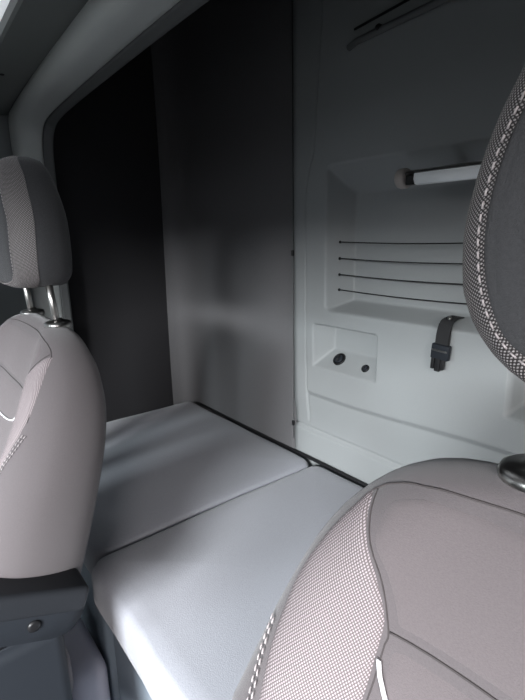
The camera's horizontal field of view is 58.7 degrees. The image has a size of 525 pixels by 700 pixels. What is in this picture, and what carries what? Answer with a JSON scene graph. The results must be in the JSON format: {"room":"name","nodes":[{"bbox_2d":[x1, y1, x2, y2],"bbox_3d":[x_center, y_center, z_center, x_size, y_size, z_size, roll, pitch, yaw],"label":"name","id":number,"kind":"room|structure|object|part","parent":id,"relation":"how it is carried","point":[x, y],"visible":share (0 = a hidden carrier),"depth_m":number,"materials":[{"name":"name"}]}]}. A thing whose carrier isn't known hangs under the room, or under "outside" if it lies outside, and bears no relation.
{"room":"vehicle interior","nodes":[
{"label":"vehicle interior","id":0,"kind":"room"},
{"bbox_2d":[0,45,173,421],"bbox_3d":[-0.608,-0.328,1.871,0.840,2.300,0.040,-12,18,-37],"label":"wall","id":1,"kind":"structure","parent":0,"point":[105,147],"depth_m":1.84,"materials":[{"name":"grey plastic"}]},
{"bbox_2d":[0,0,87,115],"bbox_3d":[-0.015,-0.574,0.440,0.118,0.106,2.790,-12,18,-37],"label":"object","id":2,"kind":"structure","parent":1,"relation":"attached to","point":[29,29],"depth_m":1.04,"materials":[{"name":"grey plastic"}]},
{"bbox_2d":[151,0,296,453],"bbox_3d":[-0.139,-0.483,1.732,0.100,1.851,0.770,-14,19,-42],"label":"wall","id":3,"kind":"structure","parent":0,"point":[222,76],"depth_m":1.69,"materials":[{"name":"plastic"}]},
{"bbox_2d":[195,401,368,486],"bbox_3d":[0.381,0.422,1.287,0.012,0.018,2.270,-12,18,-37],"label":"trim","id":4,"kind":"structure","parent":3,"relation":"attached to","point":[313,459],"depth_m":1.61,"materials":[{"name":"black plastic"}]},
{"bbox_2d":[291,0,293,437],"bbox_3d":[0.092,-0.455,1.424,0.003,1.565,0.003,-12,18,-37],"label":"trim","id":5,"kind":"structure","parent":3,"relation":"attached to","point":[291,0],"depth_m":1.42,"materials":[{"name":"grey plastic"}]},
{"bbox_2d":[293,0,524,487],"bbox_3d":[0.622,-0.328,0.834,0.090,1.750,1.604,-12,18,-37],"label":"wall panel","id":6,"kind":"object","parent":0,"point":[432,89],"visible":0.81,"depth_m":1.19,"materials":[{"name":"grey plastic"}]},
{"bbox_2d":[333,353,345,364],"bbox_3d":[0.233,0.029,1.412,0.034,0.035,0.042,-12,18,-37],"label":"power socket","id":7,"kind":"object","parent":6,"relation":"attached to","point":[339,358],"visible":1,"depth_m":1.40,"materials":[{"name":"black plastic"}]},
{"bbox_2d":[361,365,368,371],"bbox_3d":[0.293,0.053,1.330,0.024,0.024,0.024,-12,18,-37],"label":"socket","id":8,"kind":"object","parent":6,"relation":"attached to","point":[365,368],"visible":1,"depth_m":1.32,"materials":[{"name":"black plastic"}]},
{"bbox_2d":[346,0,450,50],"bbox_3d":[0.430,-0.719,0.887,0.024,0.074,0.702,-12,18,-37],"label":"rail","id":9,"kind":"object","parent":6,"relation":"attached to","point":[379,29],"visible":1,"depth_m":1.05,"materials":[{"name":"grey plastic"}]},
{"bbox_2d":[338,273,462,284],"bbox_3d":[0.373,-0.176,1.174,0.010,0.010,0.486,-12,18,-37],"label":"cord","id":10,"kind":"object","parent":6,"relation":"attached to","point":[339,274],"visible":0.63,"depth_m":1.18,"materials":[{"name":"black plastic"}]},
{"bbox_2d":[339,257,462,264],"bbox_3d":[0.373,-0.221,1.163,0.010,0.010,0.486,-12,18,-37],"label":"cord","id":11,"kind":"object","parent":6,"relation":"attached to","point":[339,257],"visible":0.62,"depth_m":1.18,"materials":[{"name":"black fabric"}]},
{"bbox_2d":[339,241,462,243],"bbox_3d":[0.372,-0.266,1.152,0.010,0.010,0.486,-12,18,-37],"label":"cord","id":12,"kind":"object","parent":6,"relation":"attached to","point":[339,241],"visible":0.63,"depth_m":1.19,"materials":[{"name":"black fabric"}]},
{"bbox_2d":[338,288,466,304],"bbox_3d":[0.374,-0.134,1.184,0.010,0.010,0.486,-12,18,-37],"label":"cord","id":13,"kind":"object","parent":6,"relation":"attached to","point":[339,289],"visible":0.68,"depth_m":1.19,"materials":[{"name":"black plastic"}]},
{"bbox_2d":[394,161,481,188],"bbox_3d":[0.428,-0.380,1.006,0.112,0.045,0.276,-12,18,-37],"label":"reading lamp","id":14,"kind":"object","parent":6,"relation":"attached to","point":[404,178],"visible":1,"depth_m":1.00,"materials":[{"name":"grey plastic"}]},
{"bbox_2d":[405,175,415,184],"bbox_3d":[0.334,-0.382,1.050,0.017,0.020,0.019,-12,18,-37],"label":"switch","id":15,"kind":"object","parent":14,"relation":"attached to","point":[409,179],"depth_m":1.04,"materials":[{"name":"black plastic"}]},
{"bbox_2d":[413,165,480,184],"bbox_3d":[0.410,-0.363,0.961,0.020,0.026,0.216,-12,18,-37],"label":"diffuser","id":16,"kind":"object","parent":14,"relation":"attached to","point":[447,173],"depth_m":0.98,"materials":[{"name":"white plastic"}]},
{"bbox_2d":[430,315,463,371],"bbox_3d":[0.431,-0.016,1.094,0.060,0.131,0.048,-12,18,-37],"label":"strap","id":17,"kind":"object","parent":6,"relation":"hanging from","point":[440,350],"visible":1,"depth_m":1.08,"materials":[{"name":"black fabric"}]},
{"bbox_3d":[-0.354,1.200,0.571,2.520,0.050,2.890,-12,18,-37],"label":"floor","id":18,"kind":"structure","parent":0,"visible":0},
{"bbox_2d":[0,156,105,699],"bbox_3d":[-0.625,0.383,0.850,0.621,1.412,0.587,-12,18,-37],"label":"seat","id":19,"kind":"object","parent":18,"relation":"on","point":[53,404],"visible":1,"depth_m":0.76,"materials":[{"name":"fabric"}]},
{"bbox_3d":[-0.489,-0.227,0.850,0.019,0.192,0.219,-12,18,-37],"label":"panel","id":20,"kind":"part","parent":19,"relation":"part of","materials":[{"name":"fabric"}]},
{"bbox_3d":[-0.567,0.288,0.905,0.208,0.450,0.293,-12,18,-37],"label":"panel","id":21,"kind":"part","parent":19,"relation":"part of","materials":[{"name":"fabric"}]},
{"bbox_3d":[-0.478,0.004,0.913,0.045,0.088,0.345,-12,18,-37],"label":"panel","id":22,"kind":"part","parent":19,"relation":"part of","materials":[{"name":"fabric"}]},
{"bbox_3d":[-0.433,0.252,0.763,0.245,0.462,0.081,-12,18,-37],"label":"bolster panel","id":23,"kind":"part","parent":19,"relation":"part of","materials":[{"name":"grey fabric"}]},
{"bbox_3d":[-0.498,-0.112,0.993,0.020,0.101,0.012,-12,18,-37],"label":"headrest post","id":24,"kind":"part","parent":19,"relation":"part of","materials":[{"name":"silver metal"}]},
{"bbox_3d":[-0.443,0.388,0.657,0.371,0.070,0.055,16,0,-41],"label":"armrest","id":25,"kind":"part","parent":19,"relation":"part of","materials":[{"name":"grey plastic"}]},
{"bbox_3d":[-0.380,-0.079,0.850,0.020,0.101,0.012,-12,18,-37],"label":"headrest post","id":26,"kind":"part","parent":19,"relation":"part of","materials":[{"name":"silver metal"}]},
{"bbox_3d":[-0.538,0.257,0.922,0.355,0.620,0.542,-12,18,-37],"label":"backrest","id":27,"kind":"part","parent":19,"relation":"part of","materials":[{"name":"fabric"}]},
{"bbox_2d":[63,617,110,699],"bbox_3d":[-0.502,0.859,1.232,0.110,0.300,0.340,-12,18,-37],"label":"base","id":28,"kind":"object","parent":18,"relation":"on","point":[89,669],"visible":0.34,"depth_m":1.11,"materials":[{"name":"grey plastic"}]},
{"bbox_2d":[81,563,151,699],"bbox_3d":[0.104,0.801,1.133,0.715,0.425,2.250,-12,18,-37],"label":"bunk base","id":29,"kind":"object","parent":18,"relation":"on","point":[125,683],"visible":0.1,"depth_m":1.18,"materials":[{"name":"grey plastic"}]},
{"bbox_3d":[-0.396,0.794,1.213,0.035,0.420,0.070,-12,18,-37],"label":"corner post","id":30,"kind":"part","parent":29,"relation":"part of","materials":[{"name":"grey plastic"}]},
{"bbox_2d":[83,402,308,574],"bbox_3d":[-0.360,0.403,1.625,0.726,0.120,0.801,-12,18,-37],"label":"mattress section","id":31,"kind":"object","parent":29,"relation":"on","point":[163,468],"visible":0.52,"depth_m":1.48,"materials":[{"name":"fabric"}]},
{"bbox_2d":[91,466,362,699],"bbox_3d":[0.342,0.600,0.753,0.749,0.129,1.465,-12,18,-37],"label":"mattress section","id":32,"kind":"object","parent":29,"relation":"on","point":[190,603],"visible":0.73,"depth_m":0.99,"materials":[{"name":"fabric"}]},
{"bbox_2d":[231,65,524,699],"bbox_3d":[0.032,0.540,0.161,0.621,1.412,0.543,-12,18,-37],"label":"seat","id":33,"kind":"object","parent":18,"relation":"on","point":[414,588],"visible":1,"depth_m":0.30,"materials":[{"name":"fabric"}]},
{"bbox_3d":[0.006,0.348,0.339,0.245,0.462,0.081,-12,18,-37],"label":"bolster panel","id":34,"kind":"part","parent":33,"relation":"part of","materials":[{"name":"grey fabric"}]},
{"bbox_3d":[0.133,0.418,0.216,0.355,0.620,0.542,-12,18,-37],"label":"backrest","id":35,"kind":"part","parent":33,"relation":"part of","materials":[{"name":"fabric"}]},
{"bbox_3d":[0.104,0.449,0.200,0.208,0.450,0.293,-12,18,-37],"label":"panel","id":36,"kind":"part","parent":33,"relation":"part of","materials":[{"name":"fabric"}]},
{"bbox_3d":[0.193,0.165,0.207,0.045,0.088,0.345,-12,18,-37],"label":"panel","id":37,"kind":"part","parent":33,"relation":"part of","materials":[{"name":"fabric"}]},
{"bbox_3d":[0.182,-0.066,0.145,0.019,0.192,0.219,-12,18,-37],"label":"panel","id":38,"kind":"part","parent":33,"relation":"part of","materials":[{"name":"fabric"}]},
{"bbox_3d":[0.061,-0.815,0.447,0.055,0.576,2.790,-12,18,-37],"label":"wall header","id":39,"kind":"structure","parent":0,"visible":0},
{"bbox_2d":[8,0,208,330],"bbox_3d":[-0.064,-0.077,0.815,0.114,1.180,2.305,-12,18,-37],"label":"trim","id":40,"kind":"structure","parent":39,"relation":"attached to","point":[104,36],"depth_m":1.09,"materials":[{"name":"plastic"}]},
{"bbox_3d":[0.160,-0.428,-0.198,0.432,0.101,1.550,-12,18,-37],"label":"ceiling","id":41,"kind":"structure","parent":0,"visible":0},
{"bbox_2d":[0,0,9,20],"bbox_3d":[-0.657,-0.659,0.793,0.432,0.046,1.060,-12,18,-37],"label":"window","id":42,"kind":"structure","parent":41,"relation":"attached to","point":[3,3],"depth_m":0.97,"materials":[{"name":"white"}]}
]}

